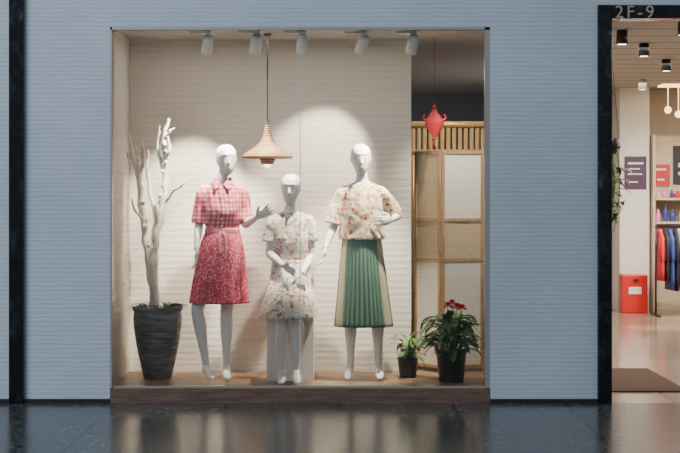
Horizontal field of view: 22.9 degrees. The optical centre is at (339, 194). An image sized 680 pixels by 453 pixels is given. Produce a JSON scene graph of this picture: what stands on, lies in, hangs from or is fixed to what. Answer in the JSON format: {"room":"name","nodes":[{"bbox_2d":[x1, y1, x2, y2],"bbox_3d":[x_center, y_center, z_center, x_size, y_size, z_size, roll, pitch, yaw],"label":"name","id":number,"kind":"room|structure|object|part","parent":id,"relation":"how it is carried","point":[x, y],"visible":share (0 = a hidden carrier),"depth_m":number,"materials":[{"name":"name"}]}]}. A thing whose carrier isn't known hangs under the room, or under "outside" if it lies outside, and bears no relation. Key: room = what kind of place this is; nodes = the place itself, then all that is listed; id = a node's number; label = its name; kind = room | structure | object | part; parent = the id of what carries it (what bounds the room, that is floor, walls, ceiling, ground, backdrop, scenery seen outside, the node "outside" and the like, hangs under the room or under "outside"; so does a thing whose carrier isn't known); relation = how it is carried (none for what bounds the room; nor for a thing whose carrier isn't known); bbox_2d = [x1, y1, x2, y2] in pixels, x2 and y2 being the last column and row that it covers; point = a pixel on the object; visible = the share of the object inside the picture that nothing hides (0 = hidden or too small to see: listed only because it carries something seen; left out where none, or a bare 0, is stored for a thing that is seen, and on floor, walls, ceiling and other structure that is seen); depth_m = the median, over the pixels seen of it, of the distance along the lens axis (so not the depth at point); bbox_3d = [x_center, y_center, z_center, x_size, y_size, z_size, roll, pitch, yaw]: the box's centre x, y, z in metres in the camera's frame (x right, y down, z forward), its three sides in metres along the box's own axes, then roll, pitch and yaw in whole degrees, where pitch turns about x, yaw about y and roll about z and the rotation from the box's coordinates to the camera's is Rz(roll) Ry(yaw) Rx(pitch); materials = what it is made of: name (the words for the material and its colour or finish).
{"room":"shopping mall corridor","nodes":[
{"label":"shopping mall corridor","id":0,"kind":"room"},
{"bbox_2d":[114,31,129,383],"bbox_3d":[-1.702,0.136,16.075,0.115,2.700,7.850,0,0,0],"label":"wall","id":1,"kind":"structure","parent":0,"point":[121,43],"depth_m":12.59,"materials":[{"name":"beige paint"}]},
{"bbox_2d":[130,40,410,371],"bbox_3d":[-0.543,0.083,13.180,2.199,2.593,0.120,0,0,0],"label":"wall","id":2,"kind":"structure","parent":0,"point":[349,98],"depth_m":13.12,"materials":[{"name":"beige paint"}]},
{"bbox_2d":[118,31,483,92],"bbox_3d":[0.020,-1.244,16.125,3.560,0.060,7.950,0,0,0],"label":"ceiling","id":3,"kind":"structure","parent":0,"point":[459,55],"depth_m":13.64,"materials":[{"name":"paint"}]},
{"bbox_2d":[190,31,213,54],"bbox_3d":[-1.002,-1.104,12.194,0.177,0.180,0.137,0,0,0],"label":"track spotlight","id":4,"kind":"object","parent":3,"relation":"attached to","point":[207,44],"visible":0.99,"depth_m":12.17,"materials":[{"name":"white paint"}]},
{"bbox_2d":[238,31,261,54],"bbox_3d":[-0.652,-1.104,12.193,0.177,0.181,0.127,0,0,0],"label":"track spotlight","id":5,"kind":"object","parent":3,"relation":"attached to","point":[256,40],"visible":0.98,"depth_m":12.17,"materials":[{"name":"white paint"}]},
{"bbox_2d":[242,33,292,167],"bbox_3d":[-0.545,-0.712,12.620,0.384,1.015,0.384,0,0,0],"label":"pendant lamp","id":6,"kind":"object","parent":3,"relation":"hanging from","point":[266,150],"visible":1,"depth_m":12.56,"materials":[{"name":"brown"}]},
{"bbox_2d":[259,158,274,164],"bbox_3d":[-0.545,-0.289,12.620,0.126,0.120,0.126,0,0,0],"label":"socket","id":7,"kind":"object","parent":6,"relation":"on","point":[265,161],"depth_m":12.58,"materials":[{"name":"brown wood"}]},
{"bbox_3d":[-0.545,-0.402,12.620,0.384,0.254,0.384,0,0,0],"label":"lamp shade","id":8,"kind":"part","parent":6,"relation":"part of","materials":[{"name":"brown wood"}]},
{"bbox_3d":[-0.545,-0.859,12.620,0.060,0.720,0.060,0,0,0],"label":"cord","id":9,"kind":"part","parent":6,"relation":"part of","materials":[{"name":"brown plastic"}]},
{"bbox_2d":[284,31,307,54],"bbox_3d":[-0.320,-1.105,12.192,0.171,0.179,0.113,0,0,0],"label":"track spotlight","id":10,"kind":"object","parent":3,"relation":"attached to","point":[304,38],"visible":0.92,"depth_m":12.17,"materials":[{"name":"white paint"}]},
{"bbox_2d":[345,31,369,54],"bbox_3d":[0.125,-1.106,12.194,0.182,0.177,0.148,0,0,0],"label":"track spotlight","id":11,"kind":"object","parent":3,"relation":"attached to","point":[362,44],"visible":0.94,"depth_m":12.17,"materials":[{"name":"white paint"}]},
{"bbox_2d":[395,31,419,54],"bbox_3d":[0.488,-1.104,12.193,0.181,0.180,0.114,0,0,0],"label":"track spotlight","id":12,"kind":"object","parent":3,"relation":"attached to","point":[413,41],"visible":0.95,"depth_m":12.17,"materials":[{"name":"white paint"}]},
{"bbox_2d":[422,38,445,148],"bbox_3d":[0.730,-0.786,12.980,0.186,0.865,0.044,0,0,0],"label":"hanging ornament","id":13,"kind":"object","parent":3,"relation":"hanging from","point":[434,122],"visible":1,"depth_m":12.97,"materials":[{"name":"red fabric"}]},
{"bbox_2d":[0,0,679,398],"bbox_3d":[0.000,-1.014,12.075,18.000,5.000,0.150,0,0,0],"label":"wall","id":14,"kind":"structure","parent":0,"point":[543,53],"depth_m":12.00,"materials":[{"name":"blue paint"}]},
{"bbox_2d":[9,0,23,403],"bbox_3d":[-2.307,-1.014,12.050,0.100,5.000,0.200,0,0,0],"label":"trim","id":15,"kind":"structure","parent":14,"relation":"attached to","point":[16,7],"depth_m":11.95,"materials":[{"name":"black stone"}]},
{"bbox_2d":[0,399,596,402],"bbox_3d":[-3.582,1.471,11.994,10.836,0.030,0.012,0,0,0],"label":"baseboard","id":16,"kind":"structure","parent":14,"relation":"attached to","point":[1,400],"depth_m":11.99,"materials":[{"name":"grey metal"}]},
{"bbox_2d":[110,388,489,402],"bbox_3d":[-0.286,1.435,12.004,2.714,0.103,0.016,0,0,0],"label":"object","id":17,"kind":"structure","parent":14,"relation":"attached to","point":[117,395],"depth_m":12.00,"materials":[{"name":"brown wood"}]},
{"bbox_2d":[110,27,489,387],"bbox_3d":[-0.286,0.089,12.045,2.714,2.579,0.090,0,0,0],"label":"window","id":18,"kind":"structure","parent":14,"relation":"in","point":[113,30],"depth_m":12.00,"materials":[{"name":"clear glass"}]},
{"bbox_2d":[300,30,300,385],"bbox_3d":[-0.286,0.094,12.050,0.006,2.547,0.014,0,0,0],"label":"joint","id":19,"kind":"object","parent":18,"relation":"attached to","point":[300,30],"depth_m":12.04,"materials":[{"name":"clear glass"}]},
{"bbox_2d":[597,5,611,403],"bbox_3d":[1.886,0.066,12.050,0.100,2.840,0.200,0,0,0],"label":"trim","id":20,"kind":"structure","parent":14,"relation":"attached to","point":[604,12],"depth_m":11.95,"materials":[{"name":"black metal"}]},
{"bbox_2d":[612,5,679,20],"bbox_3d":[5.219,-1.304,12.046,6.562,0.096,0.205,0,0,0],"label":"number sign","id":21,"kind":"object","parent":14,"relation":"attached to","point":[619,12],"visible":0.99,"depth_m":11.95,"materials":[{"name":"black stone"}]},
{"bbox_2d":[0,308,679,452],"bbox_3d":[0.000,1.536,8.050,20.000,0.100,28.100,0,0,0],"label":"floor","id":22,"kind":"structure","parent":0,"point":[25,427],"depth_m":10.88,"materials":[{"name":"black tile"}]},
{"bbox_2d":[613,88,648,310],"bbox_3d":[3.770,0.056,21.748,0.380,2.860,0.495,0,0,0],"label":"wall column","id":23,"kind":"structure","parent":22,"relation":"on","point":[631,237],"depth_m":21.50,"materials":[{"name":"white paint"}]},
{"bbox_2d":[624,156,645,188],"bbox_3d":[3.780,-0.284,21.493,0.280,0.420,0.018,0,0,0],"label":"poster","id":24,"kind":"object","parent":23,"relation":"attached to","point":[636,164],"visible":0.94,"depth_m":21.49,"materials":[{"name":"purple paper"}]},
{"bbox_2d":[628,162,642,182],"bbox_3d":[3.780,-0.288,21.486,0.196,0.260,0.004,0,0,0],"label":"print","id":25,"kind":"object","parent":24,"relation":"attached to","point":[636,168],"depth_m":21.49,"materials":[{"name":"white paint"}]},
{"bbox_2d":[619,274,647,312],"bbox_3d":[3.710,1.246,21.260,0.320,0.479,0.320,0,0,0],"label":"equipment box","id":26,"kind":"object","parent":22,"relation":"on","point":[633,288],"visible":1,"depth_m":21.12,"materials":[{"name":"red metal"}]},
{"bbox_2d":[612,368,679,391],"bbox_3d":[2.285,1.480,13.475,0.670,0.012,1.650,0,0,0],"label":"door mat","id":27,"kind":"object","parent":22,"relation":"on","point":[623,379],"visible":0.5,"depth_m":13.28,"materials":[{"name":"brown fabric"}]},
{"bbox_2d":[650,225,679,316],"bbox_3d":[4.915,0.930,20.700,2.086,1.112,0.500,0,0,0],"label":"clothes rack","id":28,"kind":"object","parent":22,"relation":"on","point":[667,241],"visible":1,"depth_m":20.52,"materials":[{"name":"blue fabric"}]},
{"bbox_2d":[411,93,483,149],"bbox_3d":[0.020,0.136,20.050,3.560,2.700,0.100,0,0,0],"label":"wall","id":29,"kind":"structure","parent":0,"point":[456,106],"depth_m":20.00,"materials":[{"name":"grey"}]},
{"bbox_2d":[612,21,679,89],"bbox_3d":[5.400,-1.404,17.125,7.200,0.060,9.950,0,0,0],"label":"ceiling","id":30,"kind":"structure","parent":0,"point":[628,69],"depth_m":16.55,"materials":[{"name":"brown wood"}]},
{"bbox_2d":[616,30,627,44],"bbox_3d":[2.350,-1.314,14.000,0.100,0.120,0.100,0,0,0],"label":"ceiling spotlight","id":31,"kind":"object","parent":30,"relation":"attached to","point":[621,35],"depth_m":13.96,"materials":[{"name":"black metal"}]},
{"bbox_2d":[612,63,632,231],"bbox_3d":[2.099,-0.544,12.885,0.289,1.661,0.268,0,0,-33],"label":"plant","id":32,"kind":"object","parent":30,"relation":"hanging from","point":[615,141],"visible":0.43,"depth_m":12.89,"materials":[{"name":"green plant"}]},
{"bbox_3d":[2.060,-0.844,12.900,0.170,1.060,0.170,0,0,0],"label":"hanging pot","id":33,"kind":"part","parent":32,"relation":"part of","materials":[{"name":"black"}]},
{"bbox_2d":[638,80,646,89],"bbox_3d":[3.600,-1.314,20.000,0.100,0.120,0.100,0,0,0],"label":"ceiling spotlight","id":34,"kind":"object","parent":30,"relation":"attached to","point":[642,83],"depth_m":19.96,"materials":[{"name":"white metal"}]},
{"bbox_2d":[638,43,648,56],"bbox_3d":[2.750,-1.314,15.200,0.100,0.120,0.100,0,0,0],"label":"ceiling spotlight","id":35,"kind":"object","parent":30,"relation":"attached to","point":[643,47],"depth_m":15.16,"materials":[{"name":"black metal"}]},
{"bbox_2d":[661,59,670,70],"bbox_3d":[3.300,-1.314,17.000,0.100,0.120,0.100,0,0,0],"label":"ceiling spotlight","id":36,"kind":"object","parent":30,"relation":"attached to","point":[666,63],"depth_m":16.96,"materials":[{"name":"black metal"}]},
{"bbox_2d":[677,21,679,35],"bbox_3d":[2.700,-1.314,13.200,0.100,0.120,0.100,0,0,0],"label":"ceiling spotlight","id":37,"kind":"object","parent":30,"relation":"attached to","point":[678,29],"depth_m":13.18,"materials":[{"name":"black metal"}]},
{"bbox_2d":[612,90,679,307],"bbox_3d":[5.465,0.056,22.050,7.070,2.860,0.100,0,0,0],"label":"wall","id":38,"kind":"structure","parent":0,"point":[661,123],"depth_m":22.00,"materials":[{"name":"beige paint"}]},
{"bbox_2d":[649,135,679,311],"bbox_3d":[5.090,0.361,21.535,2.220,2.250,0.370,0,0,0],"label":"wall","id":39,"kind":"structure","parent":0,"point":[664,201],"depth_m":21.70,"materials":[{"name":"beige paint"}]},
{"bbox_2d":[656,164,669,185],"bbox_3d":[4.140,-0.254,21.693,0.240,0.280,0.018,0,0,0],"label":"poster","id":40,"kind":"object","parent":39,"relation":"attached to","point":[662,170],"visible":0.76,"depth_m":21.69,"materials":[{"name":"red paper"}]},
{"bbox_2d":[656,168,665,180],"bbox_3d":[4.140,-0.264,21.686,0.144,0.160,0.004,0,0,0],"label":"print","id":41,"kind":"object","parent":40,"relation":"attached to","point":[660,172],"depth_m":21.69,"materials":[{"name":"red paper"}]},
{"bbox_3d":[5.090,0.361,21.535,2.220,2.250,0.370,0,0,0],"label":"frame","id":42,"kind":"part","parent":39,"relation":"part of","materials":[{"name":"brown wood"}]},
{"bbox_2d":[673,146,679,184],"bbox_3d":[4.625,-0.384,21.693,0.650,0.500,0.018,0,0,0],"label":"board","id":43,"kind":"object","parent":39,"relation":"attached to","point":[676,149],"visible":1,"depth_m":21.69,"materials":[{"name":"black"}]},
{"bbox_2d":[658,84,679,117],"bbox_3d":[4.300,-1.147,20.950,0.600,0.455,0.400,0,0,0],"label":"globe lights","id":44,"kind":"object","parent":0,"point":[667,109],"depth_m":20.97},
{"bbox_3d":[0.077,1.536,16.750,3.445,0.100,6.500,0,0,0],"label":"floor","id":45,"kind":"structure","parent":0,"visible":0},
{"bbox_2d":[114,367,483,384],"bbox_3d":[0.079,1.433,12.756,3.443,0.107,1.488,0,0,0],"label":"deck","id":46,"kind":"object","parent":45,"relation":"on","point":[425,375],"visible":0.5,"depth_m":12.56,"materials":[{"name":"brown wood"}]},
{"bbox_2d":[126,119,187,379],"bbox_3d":[-1.372,0.402,12.623,0.453,1.954,0.479,0,0,-17],"label":"tree","id":47,"kind":"object","parent":46,"relation":"on","point":[157,325],"visible":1,"depth_m":12.56,"materials":[{"name":"white plant"}]},
{"bbox_3d":[-1.370,1.107,12.620,0.384,0.545,0.384,0,0,0],"label":"pot","id":48,"kind":"part","parent":47,"relation":"part of","materials":[{"name":"grey ceramic"}]},
{"bbox_2d":[189,144,273,379],"bbox_3d":[-0.805,0.494,12.521,0.639,1.744,0.414,0,0,0],"label":"mannequin","id":49,"kind":"object","parent":46,"relation":"on","point":[220,273],"visible":1,"depth_m":12.46},
{"bbox_2d":[259,174,319,384],"bbox_3d":[-0.372,0.604,12.350,0.437,1.524,0.566,0,0,0],"label":"mannequin","id":50,"kind":"object","parent":46,"relation":"on","point":[281,233],"visible":0.97,"depth_m":12.31},
{"bbox_2d":[267,318,313,380],"bbox_3d":[-0.370,1.134,12.640,0.350,0.490,0.360,0,0,0],"label":"plinth","id":51,"kind":"object","parent":46,"relation":"on","point":[307,355],"visible":0.56,"depth_m":12.46,"materials":[{"name":"white"}]},
{"bbox_2d":[316,144,401,379],"bbox_3d":[0.145,0.492,12.541,0.638,1.748,0.388,0,0,0],"label":"mannequin","id":52,"kind":"object","parent":46,"relation":"on","point":[362,299],"visible":1,"depth_m":12.44},
{"bbox_2d":[390,331,425,377],"bbox_3d":[0.524,1.205,12.736,0.320,0.348,0.346,0,0,-29],"label":"potted plant","id":53,"kind":"object","parent":46,"relation":"on","point":[407,363],"visible":0.93,"depth_m":12.68,"materials":[{"name":"green plant"}]},
{"bbox_3d":[0.515,1.304,12.740,0.166,0.150,0.166,0,0,0],"label":"pot","id":54,"kind":"part","parent":53,"relation":"part of","materials":[{"name":"black"}]},
{"bbox_2d":[410,299,483,382],"bbox_3d":[0.794,1.073,12.427,0.572,0.612,0.565,0,0,0],"label":"potted flowering plant","id":55,"kind":"object","parent":46,"relation":"on","point":[451,360],"visible":1,"depth_m":12.34,"materials":[{"name":"green plant"}]},
{"bbox_3d":[0.824,1.262,12.430,0.239,0.235,0.239,0,0,0],"label":"pot","id":56,"kind":"part","parent":55,"relation":"part of","materials":[{"name":"black plastic"}]},
{"bbox_2d":[415,151,483,370],"bbox_3d":[0.990,0.516,13.081,0.884,1.720,0.229,0,0,16],"label":"folding screen","id":57,"kind":"object","parent":46,"relation":"on","point":[449,185],"visible":0.65,"depth_m":13.11,"materials":[{"name":"brown wood"}]},
{"bbox_3d":[0.691,0.516,13.165,0.024,1.720,0.326,0,0,-34],"label":"panel frame","id":58,"kind":"part","parent":57,"relation":"part of","materials":[{"name":"brown wood"}]},
{"bbox_3d":[0.953,0.516,13.090,0.355,1.720,0.024,0,0,-20],"label":"panel frame","id":59,"kind":"part","parent":57,"relation":"part of","materials":[{"name":"brown wood"}]},
{"bbox_3d":[1.282,0.516,13.100,0.331,1.720,0.024,0,0,18],"label":"panel frame","id":60,"kind":"part","parent":57,"relation":"part of","materials":[{"name":"brown wood"}]},
{"bbox_2d":[411,121,483,366],"bbox_3d":[0.950,0.428,14.819,1.960,2.115,0.997,0,0,0],"label":"wooden frame","id":61,"kind":"object","parent":45,"relation":"on","point":[472,125],"depth_m":14.37,"materials":[{"name":"brown wood"}]}
]}

